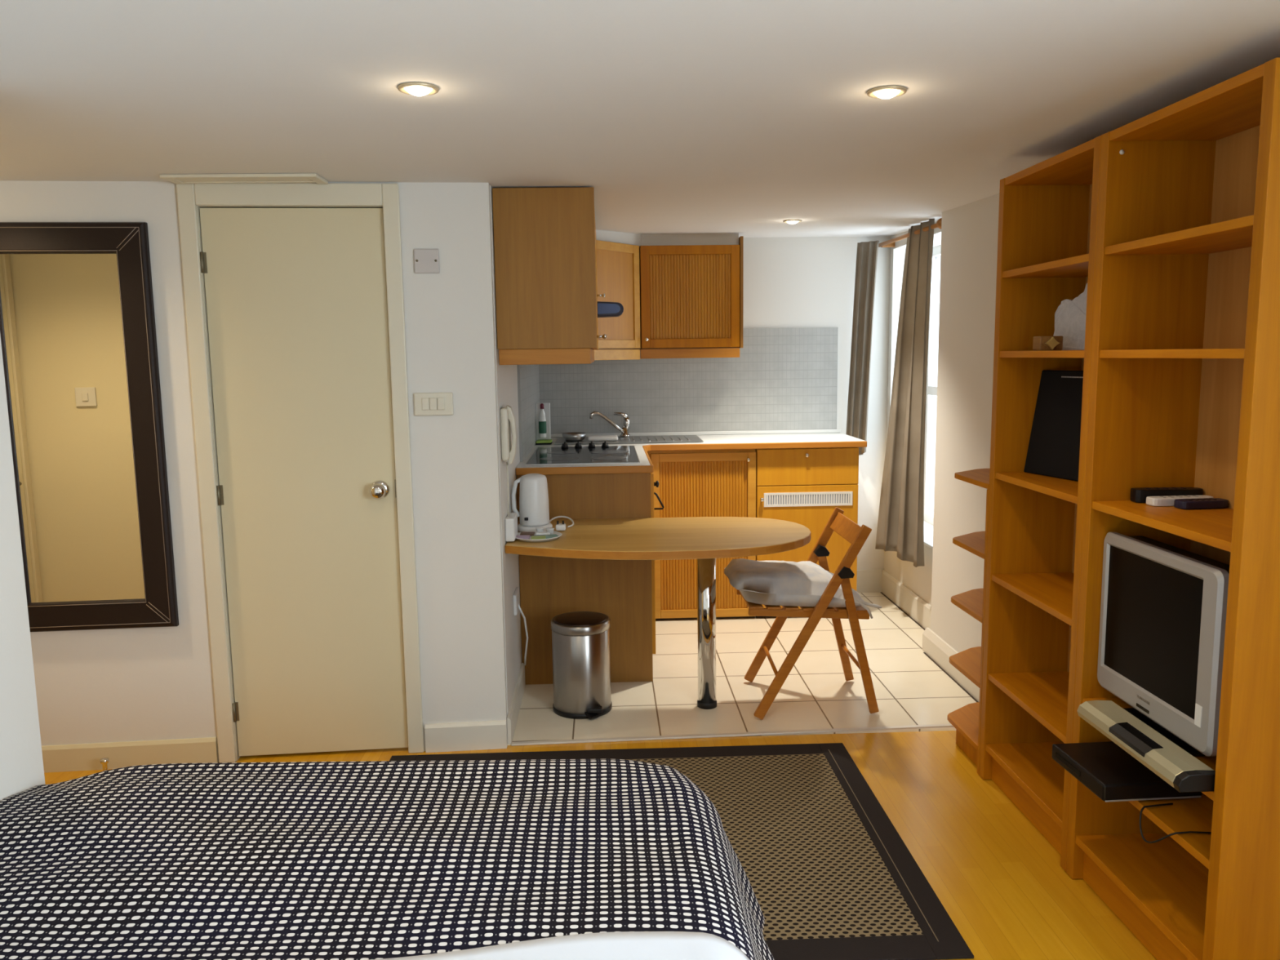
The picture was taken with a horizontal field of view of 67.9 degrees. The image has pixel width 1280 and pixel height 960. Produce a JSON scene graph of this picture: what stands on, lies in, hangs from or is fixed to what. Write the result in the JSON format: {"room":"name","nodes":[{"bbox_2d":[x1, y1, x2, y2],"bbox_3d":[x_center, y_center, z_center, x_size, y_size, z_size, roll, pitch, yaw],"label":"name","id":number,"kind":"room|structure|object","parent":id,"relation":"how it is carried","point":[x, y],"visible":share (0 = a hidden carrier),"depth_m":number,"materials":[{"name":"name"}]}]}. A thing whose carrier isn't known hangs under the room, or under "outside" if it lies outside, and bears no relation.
{"room":"studio apartment","nodes":[
{"label":"studio apartment","id":0,"kind":"room"},
{"bbox_2d":[0,335,44,800],"bbox_3d":[-1.429,0.284,0.095,0.140,2.350,4.225,-1,7,-2],"label":"wall","id":1,"kind":"structure","parent":0,"point":[21,762],"depth_m":2.17,"materials":[{"name":"white paint"}]},
{"bbox_2d":[0,181,507,760],"bbox_3d":[-1.695,-0.116,3.360,2.364,2.300,0.120,-1,8,-5],"label":"wall","id":2,"kind":"structure","parent":0,"point":[153,683],"depth_m":3.38,"materials":[{"name":"white paint"}]},
{"bbox_2d":[0,222,178,631],"bbox_3d":[-1.943,-0.166,3.251,0.589,1.395,0.030,-1,8,-5],"label":"wall mirror","id":3,"kind":"object","parent":2,"relation":"attached to","point":[77,327],"visible":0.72,"depth_m":3.25,"materials":[{"name":"black mirror"}]},
{"bbox_2d":[0,253,145,603],"bbox_3d":[-1.944,-0.167,3.259,0.389,1.195,0.008,-1,8,-5],"label":"mirror glass","id":4,"kind":"object","parent":3,"relation":"attached to","point":[64,327],"depth_m":3.25,"materials":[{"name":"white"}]},
{"bbox_2d":[41,737,218,773],"bbox_3d":[-2.039,0.995,3.402,1.010,0.095,0.014,-1,8,-5],"label":"baseboard","id":5,"kind":"structure","parent":2,"relation":"attached to","point":[77,757],"depth_m":3.41,"materials":[{"name":"beige paint"}]},
{"bbox_2d":[176,182,424,762],"bbox_3d":[-1.181,0.002,3.389,0.731,2.045,0.141,-1,7,-2],"label":"door","id":6,"kind":"structure","parent":2,"relation":"in","point":[294,299],"depth_m":3.36,"materials":[{"name":"beige paint"}]},
{"bbox_2d":[413,248,439,273],"bbox_3d":[-0.742,-0.761,3.302,0.086,0.084,0.013,-1,8,-5],"label":"blank plate","id":7,"kind":"object","parent":2,"relation":"attached to","point":[425,260],"visible":1,"depth_m":3.30,"materials":[{"name":"grey plastic"}]},
{"bbox_2d":[413,392,453,416],"bbox_3d":[-0.731,-0.269,3.365,0.136,0.081,0.016,-1,8,-5],"label":"light switch","id":8,"kind":"object","parent":2,"relation":"attached to","point":[424,403],"visible":1,"depth_m":3.36,"materials":[{"name":"beige plastic"}]},
{"bbox_2d":[424,720,506,752],"bbox_3d":[-0.647,0.954,3.534,0.298,0.105,0.014,-1,8,-5],"label":"baseboard","id":9,"kind":"structure","parent":2,"relation":"attached to","point":[486,735],"depth_m":3.53,"materials":[{"name":"beige paint"}]},
{"bbox_2d":[489,185,539,716],"bbox_3d":[-0.620,-0.318,4.592,0.146,2.350,2.270,-1,7,-2],"label":"wall","id":10,"kind":"structure","parent":0,"point":[506,375],"depth_m":3.87,"materials":[{"name":"white paint"}]},
{"bbox_2d":[499,404,517,516],"bbox_3d":[-0.491,-0.065,3.601,0.054,0.436,0.130,-1,7,-2],"label":"handset","id":11,"kind":"object","parent":10,"relation":"attached to","point":[508,420],"visible":1,"depth_m":3.56,"materials":[{"name":"beige plastic"}]},
{"bbox_2d":[504,512,517,542],"bbox_3d":[-0.499,0.183,3.688,0.036,0.090,0.140,-1,7,-2],"label":"wall socket","id":12,"kind":"object","parent":10,"relation":"attached to","point":[511,522],"visible":0.94,"depth_m":3.62,"materials":[{"name":"white plastic"}]},
{"bbox_2d":[506,662,525,744],"bbox_3d":[-0.505,0.904,3.896,0.014,0.105,0.645,-1,7,-2],"label":"baseboard","id":13,"kind":"structure","parent":10,"relation":"attached to","point":[515,704],"depth_m":3.80,"materials":[{"name":"beige paint"}]},
{"bbox_2d":[512,586,528,665],"bbox_3d":[-0.498,0.640,4.017,0.044,0.373,0.233,-1,7,-2],"label":"wall socket","id":14,"kind":"object","parent":10,"relation":"attached to","point":[516,596],"visible":1,"depth_m":3.97,"materials":[{"name":"white plastic"}]},
{"bbox_2d":[492,186,623,364],"bbox_3d":[-0.310,-0.827,4.146,0.479,0.625,1.455,-1,7,-2],"label":"upper cabinet","id":15,"kind":"object","parent":10,"relation":"attached to","point":[548,308],"visible":1,"depth_m":3.42,"materials":[{"name":"brown laminate"}]},
{"bbox_2d":[594,240,640,359],"bbox_3d":[-0.294,-0.962,5.178,0.590,0.614,0.620,-1,7,-2],"label":"upper cabinet","id":16,"kind":"object","parent":10,"relation":"attached to","point":[618,273],"visible":0.45,"depth_m":5.07,"materials":[{"name":"brown laminate"}]},
{"bbox_2d":[595,229,738,247],"bbox_3d":[-0.027,-1.312,5.181,1.143,0.068,0.570,-1,7,-2],"label":"trim","id":17,"kind":"structure","parent":16,"relation":"on","point":[636,239],"depth_m":5.21,"materials":[{"name":"white paint"}]},
{"bbox_2d":[44,592,1156,959],"bbox_3d":[-0.427,1.230,2.037,4.650,0.062,7.750,-1,7,-2],"label":"floor","id":18,"kind":"structure","parent":0,"point":[1006,889],"depth_m":3.57,"materials":[{"name":"brown wood"}]},
{"bbox_2d":[99,757,109,771],"bbox_3d":[-1.887,1.012,3.352,0.032,0.066,0.032,-1,7,-2],"label":"door stop","id":19,"kind":"object","parent":18,"relation":"on","point":[104,761],"visible":0.59,"depth_m":3.34,"materials":[{"name":"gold metal"}]},
{"bbox_2d":[551,611,612,719],"bbox_3d":[-0.241,0.752,3.913,0.244,0.389,0.248,2,8,19],"label":"pedal bin","id":20,"kind":"object","parent":18,"relation":"on","point":[581,652],"visible":1,"depth_m":3.82,"materials":[{"name":"silver metal"}]},
{"bbox_2d":[516,472,664,684],"bbox_3d":[-0.223,0.379,4.639,0.646,0.942,0.928,-1,7,-2],"label":"base cabinet","id":21,"kind":"object","parent":18,"relation":"on","point":[624,591],"visible":0.7,"depth_m":4.18,"materials":[{"name":"brown laminate"}]},
{"bbox_2d":[515,429,866,475],"bbox_3d":[0.331,-0.162,4.864,1.789,0.054,1.522,-1,7,-2],"label":"countertop","id":22,"kind":"structure","parent":21,"relation":"on","point":[811,438],"depth_m":5.08,"materials":[{"name":"white"}]},
{"bbox_2d":[535,403,551,439],"bbox_3d":[-0.530,-0.321,5.196,0.079,0.200,0.010,-1,7,-2],"label":"board","id":23,"kind":"object","parent":22,"relation":"on","point":[547,406],"visible":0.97,"depth_m":5.19,"materials":[{"name":"white plastic"}]},
{"bbox_2d":[535,439,552,444],"bbox_3d":[-0.522,-0.206,5.172,0.083,0.019,0.102,-1,7,-2],"label":"sponge","id":24,"kind":"object","parent":22,"relation":"on","point":[548,442],"visible":1,"depth_m":5.12,"materials":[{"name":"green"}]},
{"bbox_2d":[538,403,546,438],"bbox_3d":[-0.529,-0.322,5.145,0.041,0.187,0.041,-1,7,-2],"label":"dish soap bottle","id":25,"kind":"object","parent":24,"relation":"on","point":[542,419],"visible":1,"depth_m":5.13,"materials":[{"name":"white plastic"}]},
{"bbox_2d":[525,440,639,465],"bbox_3d":[-0.266,-0.138,4.564,0.503,0.035,0.780,-1,7,-2],"label":"cooktop","id":26,"kind":"object","parent":22,"relation":"in","point":[578,454],"visible":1,"depth_m":4.50,"materials":[{"name":"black glass"}]},
{"bbox_2d":[589,411,630,436],"bbox_3d":[-0.173,-0.322,5.456,0.248,0.152,0.060,-4,8,-24],"label":"mixer tap","id":27,"kind":"object","parent":22,"relation":"on","point":[624,429],"visible":1,"depth_m":5.47,"materials":[{"name":"silver metal"}]},
{"bbox_2d":[554,435,703,444],"bbox_3d":[-0.066,-0.229,5.332,0.805,0.008,0.430,-1,7,-2],"label":"sink","id":28,"kind":"object","parent":22,"relation":"in","point":[659,438],"visible":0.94,"depth_m":5.27,"materials":[{"name":"grey metal"}]},
{"bbox_2d":[561,431,586,441],"bbox_3d":[-0.368,-0.240,5.303,0.136,0.042,0.136,-1,7,-2],"label":"bowl","id":29,"kind":"object","parent":28,"relation":"in","point":[575,436],"visible":1,"depth_m":5.26,"materials":[{"name":"grey metal"}]},
{"bbox_2d":[587,435,617,440],"bbox_3d":[-0.207,-0.233,5.290,0.170,0.025,0.100,-1,7,-2],"label":"dish","id":30,"kind":"object","parent":28,"relation":"in","point":[593,437],"visible":1,"depth_m":5.25,"materials":[{"name":"white ceramic"}]},
{"bbox_2d":[505,516,810,709],"bbox_3d":[0.089,0.579,3.844,1.205,0.742,0.717,-1,7,-2],"label":"table","id":31,"kind":"object","parent":18,"relation":"on","point":[705,540],"visible":0.98,"depth_m":3.76,"materials":[{"name":"brown wood"}]},
{"bbox_2d":[511,473,552,532],"bbox_3d":[-0.433,0.090,3.869,0.144,0.231,0.150,6,10,43],"label":"kettle","id":32,"kind":"object","parent":31,"relation":"on","point":[533,513],"visible":0.98,"depth_m":3.82,"materials":[{"name":"white plastic"}]},
{"bbox_2d":[515,529,561,542],"bbox_3d":[-0.399,0.220,3.712,0.190,0.013,0.200,-1,7,-2],"label":"tray","id":33,"kind":"object","parent":31,"relation":"on","point":[557,533],"visible":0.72,"depth_m":3.65,"materials":[{"name":"white ceramic"}]},
{"bbox_2d":[515,535,530,539],"bbox_3d":[-0.456,0.222,3.685,0.056,0.010,0.036,-1,7,1],"label":"sachet","id":34,"kind":"object","parent":33,"relation":"on","point":[517,536],"visible":0.87,"depth_m":3.68,"materials":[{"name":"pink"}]},
{"bbox_2d":[520,531,534,535],"bbox_3d":[-0.442,0.212,3.735,0.057,0.010,0.038,-1,7,-2],"label":"sachet","id":35,"kind":"object","parent":33,"relation":"on","point":[531,533],"visible":1,"depth_m":3.73,"materials":[{"name":"brown"}]},
{"bbox_2d":[531,535,546,539],"bbox_3d":[-0.392,0.223,3.667,0.056,0.010,0.036,-1,8,-5],"label":"sachet","id":36,"kind":"object","parent":33,"relation":"on","point":[537,537],"visible":0.98,"depth_m":3.66,"materials":[{"name":"green"}]},
{"bbox_2d":[535,527,544,532],"bbox_3d":[-0.396,0.203,3.761,0.036,0.024,0.036,-1,7,-2],"label":"pot","id":37,"kind":"object","parent":33,"relation":"on","point":[539,529],"visible":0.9,"depth_m":3.75,"materials":[{"name":"white plastic"}]},
{"bbox_2d":[535,531,550,535],"bbox_3d":[-0.383,0.209,3.747,0.056,0.010,0.036,-1,7,-2],"label":"sachet","id":38,"kind":"object","parent":33,"relation":"on","point":[536,532],"visible":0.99,"depth_m":3.73,"materials":[{"name":"white paper"}]},
{"bbox_2d":[545,527,554,534],"bbox_3d":[-0.355,0.203,3.755,0.036,0.024,0.036,-1,7,-2],"label":"pot","id":39,"kind":"object","parent":33,"relation":"on","point":[550,530],"visible":0.97,"depth_m":3.75,"materials":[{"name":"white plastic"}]},
{"bbox_2d":[545,533,559,538],"bbox_3d":[-0.345,0.220,3.689,0.056,0.010,0.036,-4,8,-26],"label":"sachet","id":40,"kind":"object","parent":33,"relation":"on","point":[547,536],"visible":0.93,"depth_m":3.68,"materials":[{"name":"teal"}]},
{"bbox_2d":[549,515,573,530],"bbox_3d":[-0.331,0.174,3.950,0.111,0.038,0.208,-1,7,-2],"label":"plug","id":41,"kind":"object","parent":31,"relation":"on","point":[559,526],"visible":0.9,"depth_m":3.86,"materials":[{"name":"white plastic"}]},
{"bbox_2d":[389,742,973,959],"bbox_3d":[-0.053,1.079,2.881,1.665,0.008,1.270,-1,7,-2],"label":"rug","id":42,"kind":"object","parent":18,"relation":"on","point":[830,875],"visible":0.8,"depth_m":2.78,"materials":[{"name":"black fabric"}]},
{"bbox_2d":[647,448,755,620],"bbox_3d":[0.322,0.271,5.404,0.597,0.942,0.556,-1,7,-2],"label":"base cabinet","id":43,"kind":"object","parent":18,"relation":"on","point":[692,482],"visible":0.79,"depth_m":5.14,"materials":[{"name":"brown wood"}]},
{"bbox_2d":[511,724,954,746],"bbox_3d":[0.479,0.973,3.647,1.933,0.008,0.022,-1,8,-4],"label":"trim","id":44,"kind":"structure","parent":18,"relation":"on","point":[932,726],"depth_m":3.63,"materials":[{"name":"silver metal"}]},
{"bbox_2d":[755,447,858,617],"bbox_3d":[0.903,0.260,5.425,0.554,0.942,0.556,-1,7,-2],"label":"base cabinet","id":45,"kind":"object","parent":18,"relation":"on","point":[804,486],"visible":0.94,"depth_m":5.14,"materials":[{"name":"brown wood"}]},
{"bbox_2d":[764,491,853,506],"bbox_3d":[0.912,0.104,5.147,0.483,0.076,0.004,-1,7,-2],"label":"vent grille","id":46,"kind":"object","parent":45,"relation":"attached to","point":[771,499],"depth_m":5.15,"materials":[{"name":"grey"}]},
{"bbox_2d":[736,506,878,719],"bbox_3d":[0.687,0.536,3.961,0.523,0.779,0.457,-1,7,-2],"label":"folding chair","id":47,"kind":"object","parent":18,"relation":"on","point":[856,535],"visible":0.73,"depth_m":3.78,"materials":[{"name":"orange wood"}]},
{"bbox_2d":[724,558,881,618],"bbox_3d":[0.651,0.434,3.925,0.580,0.172,0.452,-1,7,-2],"label":"seat cushion","id":48,"kind":"object","parent":47,"relation":"on","point":[775,583],"visible":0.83,"depth_m":3.77,"materials":[{"name":"grey fabric"}]},
{"bbox_2d":[946,468,990,774],"bbox_3d":[1.288,0.484,3.419,0.285,1.010,0.426,-1,7,-2],"label":"corner shelf unit","id":49,"kind":"object","parent":18,"relation":"on","point":[966,720],"visible":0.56,"depth_m":3.41,"materials":[{"name":"brown wood"}]},
{"bbox_2d":[978,134,1102,871],"bbox_3d":[1.304,0.070,2.836,0.280,1.983,0.619,-1,7,-2],"label":"bookcase","id":50,"kind":"object","parent":18,"relation":"on","point":[1048,213],"visible":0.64,"depth_m":3.04,"materials":[{"name":"brown wood"}]},
{"bbox_2d":[1032,335,1062,350],"bbox_3d":[1.221,-0.409,2.839,0.070,0.042,0.062,-1,7,-2],"label":"trinket box","id":51,"kind":"object","parent":50,"relation":"on","point":[1039,343],"visible":0.98,"depth_m":2.82,"materials":[{"name":"brown wood"}]},
{"bbox_2d":[1023,369,1083,480],"bbox_3d":[1.322,-0.171,2.920,0.076,0.328,0.319,-3,8,-16],"label":"case","id":52,"kind":"object","parent":50,"relation":"on","point":[1054,445],"visible":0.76,"depth_m":2.96,"materials":[{"name":"black plastic"}]},
{"bbox_2d":[1053,283,1087,350],"bbox_3d":[1.330,-0.497,2.859,0.056,0.209,0.231,-2,8,-13],"label":"stone ornament","id":53,"kind":"object","parent":50,"relation":"on","point":[1070,314],"visible":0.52,"depth_m":2.86,"materials":[{"name":"white stone"}]},
{"bbox_2d":[1066,57,1279,959],"bbox_3d":[1.328,0.151,2.217,0.280,1.983,0.628,-1,7,-2],"label":"bookcase","id":54,"kind":"object","parent":18,"relation":"on","point":[1184,392],"visible":0.9,"depth_m":2.32,"materials":[{"name":"brown wood"}]},
{"bbox_2d":[1052,741,1201,802],"bbox_3d":[1.226,0.733,2.409,0.259,0.042,0.259,-1,7,-2],"label":"dvd player","id":55,"kind":"object","parent":54,"relation":"on","point":[1107,770],"visible":0.73,"depth_m":2.35},
{"bbox_2d":[1076,700,1215,792],"bbox_3d":[1.173,0.609,2.212,0.099,0.040,0.435,-1,7,-2],"label":"soundbar","id":56,"kind":"object","parent":54,"relation":"on","point":[1182,771],"visible":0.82,"depth_m":2.15,"materials":[{"name":"silver plastic"}]},
{"bbox_2d":[1097,532,1229,756],"bbox_3d":[1.299,0.389,2.283,0.151,0.456,0.480,-1,7,-2],"label":"television","id":57,"kind":"object","parent":54,"relation":"on","point":[1163,606],"visible":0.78,"depth_m":2.23,"materials":[{"name":"silver metal"}]},
{"bbox_2d":[1129,487,1203,502],"bbox_3d":[1.361,0.038,2.454,0.175,0.035,0.045,-1,7,1],"label":"remote control","id":58,"kind":"object","parent":54,"relation":"on","point":[1138,495],"visible":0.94,"depth_m":2.43,"materials":[{"name":"black plastic"}]},
{"bbox_2d":[1139,802,1211,843],"bbox_3d":[1.251,0.807,2.198,0.170,0.054,0.154,-1,7,-2],"label":"cable","id":59,"kind":"object","parent":54,"relation":"on","point":[1171,803],"visible":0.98,"depth_m":2.18,"materials":[{"name":"black rubber"}]},
{"bbox_2d":[1146,495,1213,506],"bbox_3d":[1.367,0.052,2.403,0.165,0.021,0.047,-1,7,-2],"label":"remote control","id":60,"kind":"object","parent":54,"relation":"on","point":[1166,500],"visible":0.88,"depth_m":2.38,"materials":[{"name":"white plastic"}]},
{"bbox_2d":[1173,497,1228,509],"bbox_3d":[1.391,0.058,2.352,0.125,0.021,0.047,-2,8,-6],"label":"remote control","id":61,"kind":"object","parent":54,"relation":"on","point":[1202,503],"visible":1,"depth_m":2.33,"materials":[{"name":"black plastic"}]},
{"bbox_2d":[0,0,1279,237],"bbox_3d":[-0.456,-1.002,1.718,4.750,0.350,7.800,-1,7,-2],"label":"ceiling","id":62,"kind":"structure","parent":0,"point":[744,117],"depth_m":2.17,"materials":[{"name":"paint"}]},
{"bbox_2d":[159,173,328,184],"bbox_3d":[-1.304,-0.994,3.142,0.500,0.012,0.140,-1,7,-2],"label":"ceiling hatch","id":63,"kind":"object","parent":62,"relation":"attached to","point":[274,177],"visible":1,"depth_m":3.10,"materials":[{"name":"beige paint"}]},
{"bbox_2d":[397,81,439,96],"bbox_3d":[-0.496,-0.869,2.126,0.090,0.017,0.090,-1,7,-2],"label":"recessed light","id":64,"kind":"object","parent":62,"relation":"in","point":[418,89],"visible":1,"depth_m":2.11,"materials":[{"name":"white metal"}]},
{"bbox_2d":[783,219,801,224],"bbox_3d":[0.740,-1.250,4.609,0.090,0.017,0.090,-1,7,-2],"label":"recessed light","id":65,"kind":"object","parent":62,"relation":"in","point":[789,221],"visible":1,"depth_m":4.59,"materials":[{"name":"white metal"}]},
{"bbox_2d":[866,85,906,98],"bbox_3d":[0.572,-0.894,2.202,0.090,0.017,0.090,-1,7,-2],"label":"recessed light","id":66,"kind":"object","parent":62,"relation":"in","point":[884,91],"visible":1,"depth_m":2.19,"materials":[{"name":"white metal"}]},
{"bbox_2d":[538,235,890,570],"bbox_3d":[0.500,-0.475,5.674,2.470,2.350,0.172,-1,7,-2],"label":"wall","id":67,"kind":"structure","parent":0,"point":[781,379],"depth_m":5.57,"materials":[{"name":"paint"}]},
{"bbox_2d":[639,235,743,358],"bbox_3d":[0.278,-1.016,5.345,0.569,0.655,0.321,-1,7,-2],"label":"upper cabinet","id":68,"kind":"object","parent":67,"relation":"attached to","point":[691,295],"visible":0.98,"depth_m":5.22,"materials":[{"name":"brown laminate"}]},
{"bbox_2d":[856,569,881,592],"bbox_3d":[1.337,0.616,5.767,0.259,0.140,0.015,-1,7,-2],"label":"baseboard","id":69,"kind":"structure","parent":67,"relation":"attached to","point":[868,580],"depth_m":5.76,"materials":[{"name":"beige paint"}]},
{"bbox_2d":[884,222,941,605],"bbox_3d":[1.625,-0.409,5.056,0.270,2.350,1.180,-1,7,-2],"label":"wall","id":70,"kind":"structure","parent":0,"point":[918,580],"depth_m":5.48,"materials":[{"name":"white paint"}]},
{"bbox_2d":[880,569,931,630],"bbox_3d":[1.497,0.689,5.195,0.016,0.140,1.180,-1,7,-2],"label":"baseboard","id":71,"kind":"structure","parent":70,"relation":"attached to","point":[911,603],"depth_m":5.29,"materials":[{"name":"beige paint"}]},
{"bbox_2d":[878,217,942,247],"bbox_3d":[1.427,-1.273,4.971,0.101,0.053,1.050,-1,7,-2],"label":"curtain rod","id":72,"kind":"object","parent":70,"relation":"attached to","point":[889,243],"visible":0.66,"depth_m":5.00,"materials":[{"name":"brown wood"}]},
{"bbox_2d":[845,240,879,455],"bbox_3d":[1.287,-0.752,5.503,0.173,1.227,0.062,4,9,35],"label":"curtain","id":73,"kind":"object","parent":72,"relation":"hanging from","point":[867,251],"visible":0.94,"depth_m":5.49,"materials":[{"name":"grey fabric"}]},
{"bbox_2d":[875,218,934,567],"bbox_3d":[1.378,-0.437,4.916,0.122,1.722,0.486,-2,8,-6],"label":"curtain","id":74,"kind":"object","parent":72,"relation":"hanging from","point":[900,522],"visible":1,"depth_m":4.90,"materials":[{"name":"grey fabric"}]},
{"bbox_2d":[924,244,941,549],"bbox_3d":[1.613,-0.477,5.092,0.268,1.595,0.970,-1,7,-2],"label":"window","id":75,"kind":"structure","parent":70,"relation":"in","point":[931,390],"depth_m":5.52,"materials":[{"name":"white glass"}]},
{"bbox_2d":[930,193,999,653],"bbox_3d":[1.711,0.084,1.294,0.390,2.350,6.410,-1,7,-2],"label":"wall","id":76,"kind":"structure","parent":0,"point":[970,231],"depth_m":4.14,"materials":[{"name":"white paint"}]},
{"bbox_2d":[922,627,979,702],"bbox_3d":[1.514,1.188,1.496,0.028,0.115,6.340,-1,7,-2],"label":"baseboard","id":77,"kind":"structure","parent":76,"relation":"attached to","point":[934,646],"depth_m":4.35,"materials":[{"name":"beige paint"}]},
{"bbox_3d":[-0.588,1.065,1.282,1.500,0.441,1.910,-1,7,-2],"label":"bed","id":78,"kind":"object","parent":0,"visible":0},
{"bbox_2d":[0,759,774,959],"bbox_3d":[-0.552,0.950,1.936,1.711,0.496,0.950,-1,7,-2],"label":"bedspread","id":79,"kind":"object","parent":78,"relation":"on","point":[373,860],"visible":0.98,"depth_m":1.81,"materials":[{"name":"multicoloured fabric"}]},
{"bbox_2d":[370,931,749,959],"bbox_3d":[-0.524,0.966,0.932,1.690,0.297,1.242,-1,7,-2],"label":"sheet","id":80,"kind":"object","parent":78,"relation":"on","point":[620,945],"visible":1,"depth_m":1.51,"materials":[{"name":"white fabric"}]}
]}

